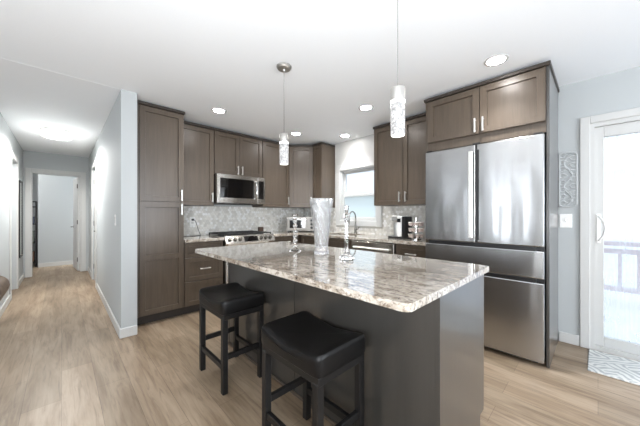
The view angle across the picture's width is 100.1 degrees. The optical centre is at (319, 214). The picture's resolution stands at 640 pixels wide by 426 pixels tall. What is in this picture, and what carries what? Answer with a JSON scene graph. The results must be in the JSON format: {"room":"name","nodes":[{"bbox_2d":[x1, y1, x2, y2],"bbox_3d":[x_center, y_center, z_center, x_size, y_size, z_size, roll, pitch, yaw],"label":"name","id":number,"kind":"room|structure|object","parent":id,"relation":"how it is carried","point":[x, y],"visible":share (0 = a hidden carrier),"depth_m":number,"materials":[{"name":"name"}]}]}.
{"room":"kitchen","nodes":[
{"label":"kitchen","id":0,"kind":"room"},
{"bbox_2d":[0,112,22,307],"bbox_3d":[-4.728,-0.007,4.054,0.120,2.445,2.900,0,0,-44],"label":"wall","id":1,"kind":"structure","parent":0,"point":[8,141],"depth_m":3.64,"materials":[{"name":"paint"}]},
{"bbox_2d":[0,294,10,317],"bbox_3d":[-4.013,1.167,3.409,0.014,0.095,0.980,0,0,-44],"label":"baseboard","id":2,"kind":"structure","parent":1,"relation":"attached to","point":[7,301],"depth_m":3.42,"materials":[{"name":"white paint"}]},
{"bbox_2d":[9,150,18,299],"bbox_3d":[-4.678,0.152,4.102,0.018,2.125,0.910,0,0,-44],"label":"trim","id":3,"kind":"structure","parent":1,"relation":"attached to","point":[11,154],"depth_m":3.80,"materials":[{"name":"white paint"}]},
{"bbox_2d":[19,180,22,257],"bbox_3d":[-5.267,0.080,4.715,0.022,1.330,0.400,0,0,-44],"label":"wall mirror","id":4,"kind":"object","parent":1,"relation":"attached to","point":[20,181],"visible":0.84,"depth_m":4.60,"materials":[{"name":"black wood"}]},
{"bbox_2d":[19,273,23,285],"bbox_3d":[-5.346,1.167,4.792,0.014,0.095,0.980,0,0,-44],"label":"baseboard","id":5,"kind":"structure","parent":1,"relation":"attached to","point":[22,276],"depth_m":4.79,"materials":[{"name":"white paint"}]},
{"bbox_2d":[33,174,37,259],"bbox_3d":[-7.903,-0.007,6.757,1.400,2.445,0.100,0,0,-44],"label":"wall","id":6,"kind":"structure","parent":0,"point":[35,176],"depth_m":7.07,"materials":[{"name":"paint"}]},
{"bbox_2d":[23,150,88,277],"bbox_3d":[-5.387,-0.007,5.516,3.300,2.445,0.120,0,0,-44],"label":"wall","id":7,"kind":"structure","parent":0,"point":[38,160],"depth_m":5.46,"materials":[{"name":"paint"}]},
{"bbox_2d":[25,168,85,277],"bbox_3d":[-5.391,0.158,5.499,0.880,2.115,0.138,0,0,-44],"label":"trim","id":8,"kind":"structure","parent":7,"relation":"attached to","point":[29,172],"depth_m":5.30,"materials":[{"name":"white paint"}]},
{"bbox_2d":[71,177,79,270],"bbox_3d":[-5.456,0.201,5.973,0.139,2.012,0.705,0,0,-44],"label":"door","id":9,"kind":"structure","parent":7,"relation":"in","point":[76,182],"depth_m":5.83,"materials":[{"name":"white paint"}]},
{"bbox_2d":[38,174,76,262],"bbox_3d":[-5.783,-0.007,6.871,1.990,2.445,0.120,0,0,-44],"label":"wall","id":10,"kind":"structure","parent":0,"point":[55,192],"depth_m":6.33,"materials":[{"name":"paint"}]},
{"bbox_2d":[38,260,72,267],"bbox_3d":[-5.772,1.167,6.788,1.890,0.095,0.014,0,0,-44],"label":"baseboard","id":11,"kind":"structure","parent":10,"relation":"attached to","point":[49,264],"depth_m":6.33,"materials":[{"name":"white paint"}]},
{"bbox_2d":[89,89,136,328],"bbox_3d":[-3.432,-0.007,4.261,0.133,2.445,4.400,0,0,-44],"label":"wall","id":12,"kind":"structure","parent":0,"point":[115,148],"depth_m":2.80,"materials":[{"name":"paint"}]},
{"bbox_2d":[91,159,96,287],"bbox_3d":[-3.986,0.152,4.727,0.018,2.125,0.910,0,0,-44],"label":"trim","id":13,"kind":"structure","parent":12,"relation":"attached to","point":[94,164],"depth_m":4.42,"materials":[{"name":"white paint"}]},
{"bbox_2d":[94,171,94,279],"bbox_3d":[-3.951,0.201,4.754,0.132,2.012,0.739,0,0,-44],"label":"door","id":14,"kind":"structure","parent":12,"relation":"in","point":[94,171],"depth_m":4.96,"materials":[{"name":"white paint"}]},
{"bbox_2d":[96,283,120,336],"bbox_3d":[-2.808,1.167,3.508,0.014,0.095,2.450,0,0,-44],"label":"baseboard","id":15,"kind":"structure","parent":12,"relation":"attached to","point":[110,313],"depth_m":3.18,"materials":[{"name":"white paint"}]},
{"bbox_2d":[119,325,136,338],"bbox_3d":[-1.905,1.167,2.668,0.147,0.095,0.014,0,0,-44],"label":"baseboard","id":16,"kind":"structure","parent":12,"relation":"attached to","point":[132,330],"depth_m":2.66,"materials":[{"name":"white paint"}]},
{"bbox_2d":[184,204,303,235],"bbox_3d":[-1.395,-0.007,4.331,2.897,2.445,0.127,0,0,-44],"label":"wall","id":17,"kind":"structure","parent":0,"point":[208,219],"depth_m":4.27,"materials":[{"name":"stone"}]},
{"bbox_2d":[190,217,194,224],"bbox_3d":[-1.821,0.095,3.827,0.075,0.120,0.008,0,0,-44],"label":"electrical outlet","id":18,"kind":"object","parent":17,"relation":"attached to","point":[191,218],"visible":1,"depth_m":3.82,"materials":[{"name":"white plastic"}]},
{"bbox_2d":[184,121,214,205],"bbox_3d":[-1.742,-0.662,3.667,0.469,1.085,0.362,0,0,-44],"label":"upper cabinet","id":19,"kind":"object","parent":17,"relation":"attached to","point":[198,138],"visible":0.77,"depth_m":3.59,"materials":[{"name":"brown wood"}]},
{"bbox_2d":[214,128,262,177],"bbox_3d":[-1.294,-0.890,4.099,0.773,0.630,0.362,0,0,-44],"label":"upper cabinet","id":20,"kind":"object","parent":17,"relation":"attached to","point":[235,153],"visible":0.88,"depth_m":3.96,"materials":[{"name":"brown wood"}]},
{"bbox_2d":[214,173,264,204],"bbox_3d":[-1.252,-0.360,4.057,0.768,0.421,0.460,0,0,-44],"label":"microwave","id":21,"kind":"object","parent":20,"relation":"attached to","point":[229,189],"visible":0.96,"depth_m":3.90,"materials":[{"name":"metal"}]},
{"bbox_2d":[252,139,289,207],"bbox_3d":[-0.821,-0.662,4.555,0.536,1.085,0.362,0,0,-44],"label":"upper cabinet","id":22,"kind":"object","parent":17,"relation":"attached to","point":[276,176],"visible":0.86,"depth_m":4.43,"materials":[{"name":"brown wood"}]},
{"bbox_2d":[289,145,312,207],"bbox_3d":[-0.318,-0.662,4.859,0.612,1.085,0.622,0,0,-44],"label":"upper cabinet","id":23,"kind":"object","parent":17,"relation":"attached to","point":[300,156],"visible":0.53,"depth_m":4.64,"materials":[{"name":"brown wood"}]},
{"bbox_2d":[0,0,639,157],"bbox_3d":[-2.715,-1.280,2.384,7.800,0.101,13.600,0,0,-44],"label":"ceiling","id":24,"kind":"structure","parent":0,"point":[193,57],"depth_m":2.07,"materials":[{"name":"paint"}]},
{"bbox_2d":[40,127,72,140],"bbox_3d":[-3.874,-1.173,3.947,0.352,0.112,0.352,0,0,-44],"label":"flush ceiling light","id":25,"kind":"object","parent":24,"relation":"attached to","point":[52,133],"visible":1,"depth_m":3.85,"materials":[{"name":"white glass"}]},
{"bbox_2d":[211,108,226,113],"bbox_3d":[-1.195,-1.227,3.172,0.170,0.006,0.170,0,0,-44],"label":"recessed light","id":26,"kind":"object","parent":24,"relation":"in","point":[216,110],"visible":1,"depth_m":3.16,"materials":[{"name":"white"}]},
{"bbox_2d":[276,62,291,164],"bbox_3d":[-0.299,-0.823,2.226,0.124,0.814,0.124,0,0,-44],"label":"pendant lamp","id":27,"kind":"object","parent":24,"relation":"hanging from","point":[284,67],"visible":1,"depth_m":2.19,"materials":[{"name":"white glass"}]},
{"bbox_2d":[290,132,300,135],"bbox_3d":[-0.365,-1.227,4.079,0.170,0.006,0.170,0,0,-44],"label":"recessed light","id":28,"kind":"object","parent":24,"relation":"in","point":[292,133],"visible":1,"depth_m":4.06,"materials":[{"name":"white"}]},
{"bbox_2d":[359,105,372,110],"bbox_3d":[0.529,-1.227,3.082,0.170,0.006,0.170,0,0,-44],"label":"recessed light","id":29,"kind":"object","parent":24,"relation":"in","point":[362,107],"visible":1,"depth_m":3.07,"materials":[{"name":"white"}]},
{"bbox_2d":[390,0,404,137],"bbox_3d":[0.411,-0.823,1.417,0.124,0.814,0.124,0,0,-44],"label":"pendant lamp","id":30,"kind":"object","parent":24,"relation":"hanging from","point":[397,93],"visible":1,"depth_m":1.39,"materials":[{"name":"white glass"}]},
{"bbox_2d":[484,54,508,66],"bbox_3d":[1.405,-1.227,2.139,0.170,0.006,0.170,0,0,-44],"label":"recessed light","id":31,"kind":"object","parent":24,"relation":"in","point":[495,60],"visible":1,"depth_m":2.13,"materials":[{"name":"white paint"}]},
{"bbox_2d":[0,260,639,425],"bbox_3d":[-2.715,1.265,2.384,7.800,0.100,13.600,0,0,-44],"label":"floor","id":32,"kind":"structure","parent":0,"point":[64,361],"depth_m":1.96,"materials":[{"name":"brown wood"}]},
{"bbox_2d":[0,276,9,300],"bbox_3d":[-3.933,0.805,1.959,2.125,0.820,0.920,0,0,-44],"label":"sofa","id":33,"kind":"object","parent":32,"relation":"on","point":[4,282],"visible":1,"depth_m":2.76,"materials":[{"name":"leather"}]},
{"bbox_2d":[33,201,36,266],"bbox_3d":[-6.918,0.454,6.082,0.680,1.522,0.280,0,0,-44],"label":"bookcase","id":34,"kind":"object","parent":32,"relation":"on","point":[35,202],"visible":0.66,"depth_m":6.21,"materials":[{"name":"brown wood"}]},
{"bbox_2d":[137,100,184,324],"bbox_3d":[-1.994,-0.004,3.230,0.500,2.437,0.642,0,0,-44],"label":"pantry cabinet","id":35,"kind":"object","parent":32,"relation":"on","point":[160,129],"visible":0.89,"depth_m":3.02,"materials":[{"name":"brown wood"}]},
{"bbox_2d":[182,240,222,314],"bbox_3d":[-1.642,0.777,3.567,0.483,0.876,0.640,0,0,-44],"label":"base cabinet","id":36,"kind":"object","parent":32,"relation":"on","point":[200,271],"visible":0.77,"depth_m":3.31,"materials":[{"name":"brown wood"}]},
{"bbox_2d":[184,235,224,242],"bbox_3d":[-1.642,0.319,3.571,0.484,0.038,0.631,0,0,-44],"label":"countertop","id":37,"kind":"structure","parent":36,"relation":"on","point":[203,238],"depth_m":3.41,"materials":[{"name":"stone"}]},
{"bbox_2d":[199,282,263,395],"bbox_3d":[-0.684,0.897,2.056,0.336,0.636,0.458,0,0,-44],"label":"bar stool","id":38,"kind":"object","parent":32,"relation":"on","point":[227,301],"visible":1,"depth_m":1.98,"materials":[{"name":"black leather"}]},
{"bbox_2d":[207,230,274,283],"bbox_3d":[-1.168,0.739,3.978,0.758,0.953,0.690,0,0,-44],"label":"gas range","id":39,"kind":"object","parent":32,"relation":"on","point":[232,238],"visible":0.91,"depth_m":3.74,"materials":[{"name":"metal"}]},
{"bbox_2d":[207,233,266,237],"bbox_3d":[-1.193,0.302,4.003,0.758,0.015,0.620,0,0,-44],"label":"cooktop","id":40,"kind":"object","parent":39,"relation":"in","point":[233,235],"depth_m":3.76,"materials":[{"name":"black glass"}]},
{"bbox_2d":[274,235,300,242],"bbox_3d":[-0.502,0.777,4.666,1.143,0.876,0.640,0,0,-44],"label":"base cabinet","id":41,"kind":"object","parent":32,"relation":"on","point":[280,238],"visible":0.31,"depth_m":4.25,"materials":[{"name":"brown wood"}]},
{"bbox_2d":[267,231,425,245],"bbox_3d":[0.233,0.319,3.900,1.144,0.038,2.760,0,0,-44],"label":"countertop","id":42,"kind":"structure","parent":41,"relation":"on","point":[340,235],"depth_m":3.65,"materials":[{"name":"stone"}]},
{"bbox_2d":[287,217,313,231],"bbox_3d":[-0.317,0.170,4.682,0.500,0.260,0.342,0,0,1],"label":"toaster oven","id":43,"kind":"object","parent":42,"relation":"on","point":[303,223],"visible":0.77,"depth_m":4.54,"materials":[{"name":"silver metal"}]},
{"bbox_2d":[348,211,358,232],"bbox_3d":[0.512,0.122,4.219,0.191,0.356,0.120,0,0,-16],"label":"faucet","id":44,"kind":"object","parent":42,"relation":"on","point":[355,228],"visible":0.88,"depth_m":4.24,"materials":[{"name":"metal"}]},
{"bbox_2d":[388,216,411,238],"bbox_3d":[1.018,0.157,3.433,0.210,0.284,0.240,0,0,-44],"label":"coffee maker","id":45,"kind":"object","parent":42,"relation":"on","point":[400,228],"visible":0.96,"depth_m":3.33,"materials":[{"name":"black plastic"}]},
{"bbox_2d":[409,217,420,239],"bbox_3d":[1.152,0.167,3.215,0.154,0.264,0.154,0,0,-44],"label":"pod carousel","id":46,"kind":"object","parent":42,"relation":"on","point":[416,231],"visible":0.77,"depth_m":3.21,"materials":[{"name":"silver metal"}]},
{"bbox_2d":[261,311,364,425],"bbox_3d":[-0.044,0.897,1.364,0.336,0.636,0.458,0,0,-44],"label":"bar stool","id":47,"kind":"object","parent":32,"relation":"on","point":[319,352],"visible":1,"depth_m":1.30,"materials":[{"name":"black leather"}]},
{"bbox_2d":[301,235,351,248],"bbox_3d":[0.267,0.777,4.217,0.662,0.876,1.098,0,0,-44],"label":"base cabinet","id":48,"kind":"object","parent":32,"relation":"on","point":[332,242],"visible":0.09,"depth_m":3.88,"materials":[{"name":"brown wood"}]},
{"bbox_2d":[228,262,483,425],"bbox_3d":[0.050,0.773,2.048,0.670,0.884,1.970,0,0,-44],"label":"kitchen island","id":49,"kind":"object","parent":32,"relation":"on","point":[424,366],"visible":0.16,"depth_m":1.33,"materials":[{"name":"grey wood"}]},
{"bbox_2d":[195,241,488,311],"bbox_3d":[-0.051,0.315,1.949,0.972,0.030,2.004,0,0,-44],"label":"island countertop","id":50,"kind":"structure","parent":49,"relation":"on","point":[402,283],"depth_m":1.45,"materials":[{"name":"stone"}]},
{"bbox_2d":[289,214,300,251],"bbox_3d":[-0.205,0.148,2.203,0.096,0.303,0.096,0,0,-44],"label":"candlestick","id":51,"kind":"object","parent":50,"relation":"on","point":[295,249],"visible":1,"depth_m":2.19,"materials":[{"name":"clear glass"}]},
{"bbox_2d":[310,198,332,254],"bbox_3d":[0.011,0.089,2.036,0.176,0.420,0.182,0,0,-44],"label":"vase","id":52,"kind":"object","parent":50,"relation":"on","point":[321,208],"visible":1,"depth_m":1.98,"materials":[{"name":"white glass"}]},
{"bbox_2d":[339,206,353,260],"bbox_3d":[0.174,0.120,1.767,0.095,0.358,0.100,0,0,-44],"label":"candlestick","id":53,"kind":"object","parent":50,"relation":"on","point":[346,256],"visible":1,"depth_m":1.75,"materials":[{"name":"clear glass"}]},
{"bbox_2d":[352,240,395,254],"bbox_3d":[0.853,0.779,3.571,0.655,0.872,0.638,0,0,-44],"label":"dishwasher","id":54,"kind":"object","parent":32,"relation":"on","point":[381,247],"visible":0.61,"depth_m":3.32,"materials":[{"name":"silver metal"}]},
{"bbox_2d":[396,244,424,257],"bbox_3d":[1.231,0.777,3.217,0.662,0.876,0.387,0,0,-44],"label":"base cabinet","id":55,"kind":"object","parent":32,"relation":"on","point":[401,249],"visible":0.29,"depth_m":3.01,"materials":[{"name":"brown wood"}]},
{"bbox_2d":[425,132,545,363],"bbox_3d":[1.659,0.281,2.662,0.755,1.868,0.950,0,0,-44],"label":"refrigerator","id":56,"kind":"object","parent":32,"relation":"on","point":[485,203],"visible":0.88,"depth_m":2.29,"materials":[{"name":"silver metal"}]},
{"bbox_2d":[424,60,559,367],"bbox_3d":[1.692,0.005,2.692,0.727,2.420,1.016,0,0,-44],"label":"tall cabinet","id":57,"kind":"object","parent":32,"relation":"on","point":[523,102],"visible":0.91,"depth_m":2.35,"materials":[{"name":"brown wood"}]},
{"bbox_2d":[587,349,639,385],"bbox_3d":[2.563,1.210,1.921,0.467,0.011,0.908,0,0,-44],"label":"door mat","id":58,"kind":"object","parent":32,"relation":"on","point":[613,366],"visible":1,"depth_m":2.12,"materials":[{"name":"grey fabric"}]},
{"bbox_2d":[304,66,639,345],"bbox_3d":[2.206,-0.007,2.786,0.156,2.445,7.350,0,0,-44],"label":"wall","id":59,"kind":"structure","parent":0,"point":[617,91],"depth_m":2.51,"materials":[{"name":"paint"}]},
{"bbox_2d":[312,142,334,207],"bbox_3d":[0.069,-0.662,4.653,0.342,1.085,0.232,0,0,-44],"label":"upper cabinet","id":60,"kind":"object","parent":59,"relation":"attached to","point":[323,153],"visible":0.81,"depth_m":4.56,"materials":[{"name":"brown wood"}]},
{"bbox_2d":[335,166,335,207],"bbox_3d":[0.275,-0.479,4.677,0.012,0.718,0.027,0,0,-44],"label":"trim","id":61,"kind":"structure","parent":59,"relation":"attached to","point":[335,166],"depth_m":4.67,"materials":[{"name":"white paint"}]},
{"bbox_2d":[335,134,373,165],"bbox_3d":[0.624,-1.034,4.310,0.020,0.392,1.040,0,0,-44],"label":"wall","id":62,"kind":"structure","parent":59,"relation":"attached to","point":[361,149],"depth_m":4.36,"materials":[{"name":"white paint"}]},
{"bbox_2d":[336,160,381,226],"bbox_3d":[0.652,-0.325,4.379,0.162,1.026,0.926,0,0,-44],"label":"window","id":63,"kind":"structure","parent":59,"relation":"in","point":[365,166],"depth_m":4.45,"materials":[{"name":"white paint"}]},
{"bbox_2d":[373,112,425,205],"bbox_3d":[1.158,-0.662,3.494,0.382,1.085,0.888,0,0,-44],"label":"upper cabinet","id":64,"kind":"object","parent":59,"relation":"attached to","point":[399,163],"visible":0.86,"depth_m":3.40,"materials":[{"name":"brown wood"}]},
{"bbox_2d":[560,214,571,227],"bbox_3d":[2.330,0.060,2.541,0.018,0.130,0.088,0,0,-44],"label":"light switch","id":65,"kind":"object","parent":59,"relation":"attached to","point":[565,219],"visible":1,"depth_m":2.54,"materials":[{"name":"white plastic"}]},
{"bbox_2d":[558,151,577,207],"bbox_3d":[2.339,-0.327,2.529,0.022,0.528,0.135,0,0,-44],"label":"carved wall panel","id":66,"kind":"object","parent":59,"relation":"attached to","point":[567,165],"visible":1,"depth_m":2.53,"materials":[{"name":"paint"}]},
{"bbox_2d":[559,331,578,345],"bbox_3d":[2.346,1.167,2.527,0.014,0.095,0.142,0,0,-44],"label":"baseboard","id":67,"kind":"structure","parent":59,"relation":"attached to","point":[565,337],"depth_m":2.52,"materials":[{"name":"white paint"}]},
{"bbox_2d":[580,107,639,360],"bbox_3d":[3.109,0.164,1.816,0.183,2.102,1.932,0,0,-44],"label":"door","id":68,"kind":"structure","parent":59,"relation":"in","point":[593,129],"depth_m":2.42,"materials":[{"name":"white paint"}]},
{"label":"outside","id":69,"kind":"structure","parent":0,"visible":0},
{"bbox_2d":[604,232,639,302],"bbox_3d":[16.389,1.865,14.410,36.400,0.200,26.000,0,0,-44],"label":"ground","id":70,"kind":"structure","parent":69,"point":[629,262],"depth_m":8.93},
{"bbox_2d":[347,196,374,216],"bbox_3d":[3.789,0.240,17.682,6.800,3.050,8.600,0,0,-44],"label":"neighbor house","id":71,"kind":"structure","parent":70,"relation":"on","point":[363,206],"depth_m":15.13,"materials":[{"name":"white"}]},
{"bbox_2d":[604,297,639,343],"bbox_3d":[4.673,1.540,2.213,2.600,0.450,5.700,0,0,-44],"label":"deck","id":72,"kind":"object","parent":70,"relation":"on","point":[621,317],"depth_m":3.36,"materials":[{"name":"white"}]},
{"bbox_2d":[604,241,639,293],"bbox_3d":[5.530,0.865,3.039,0.140,0.900,5.700,0,0,-44],"label":"deck railing","id":73,"kind":"object","parent":72,"relation":"on","point":[619,288],"visible":0.15,"depth_m":4.02,"materials":[{"name":"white wood"}]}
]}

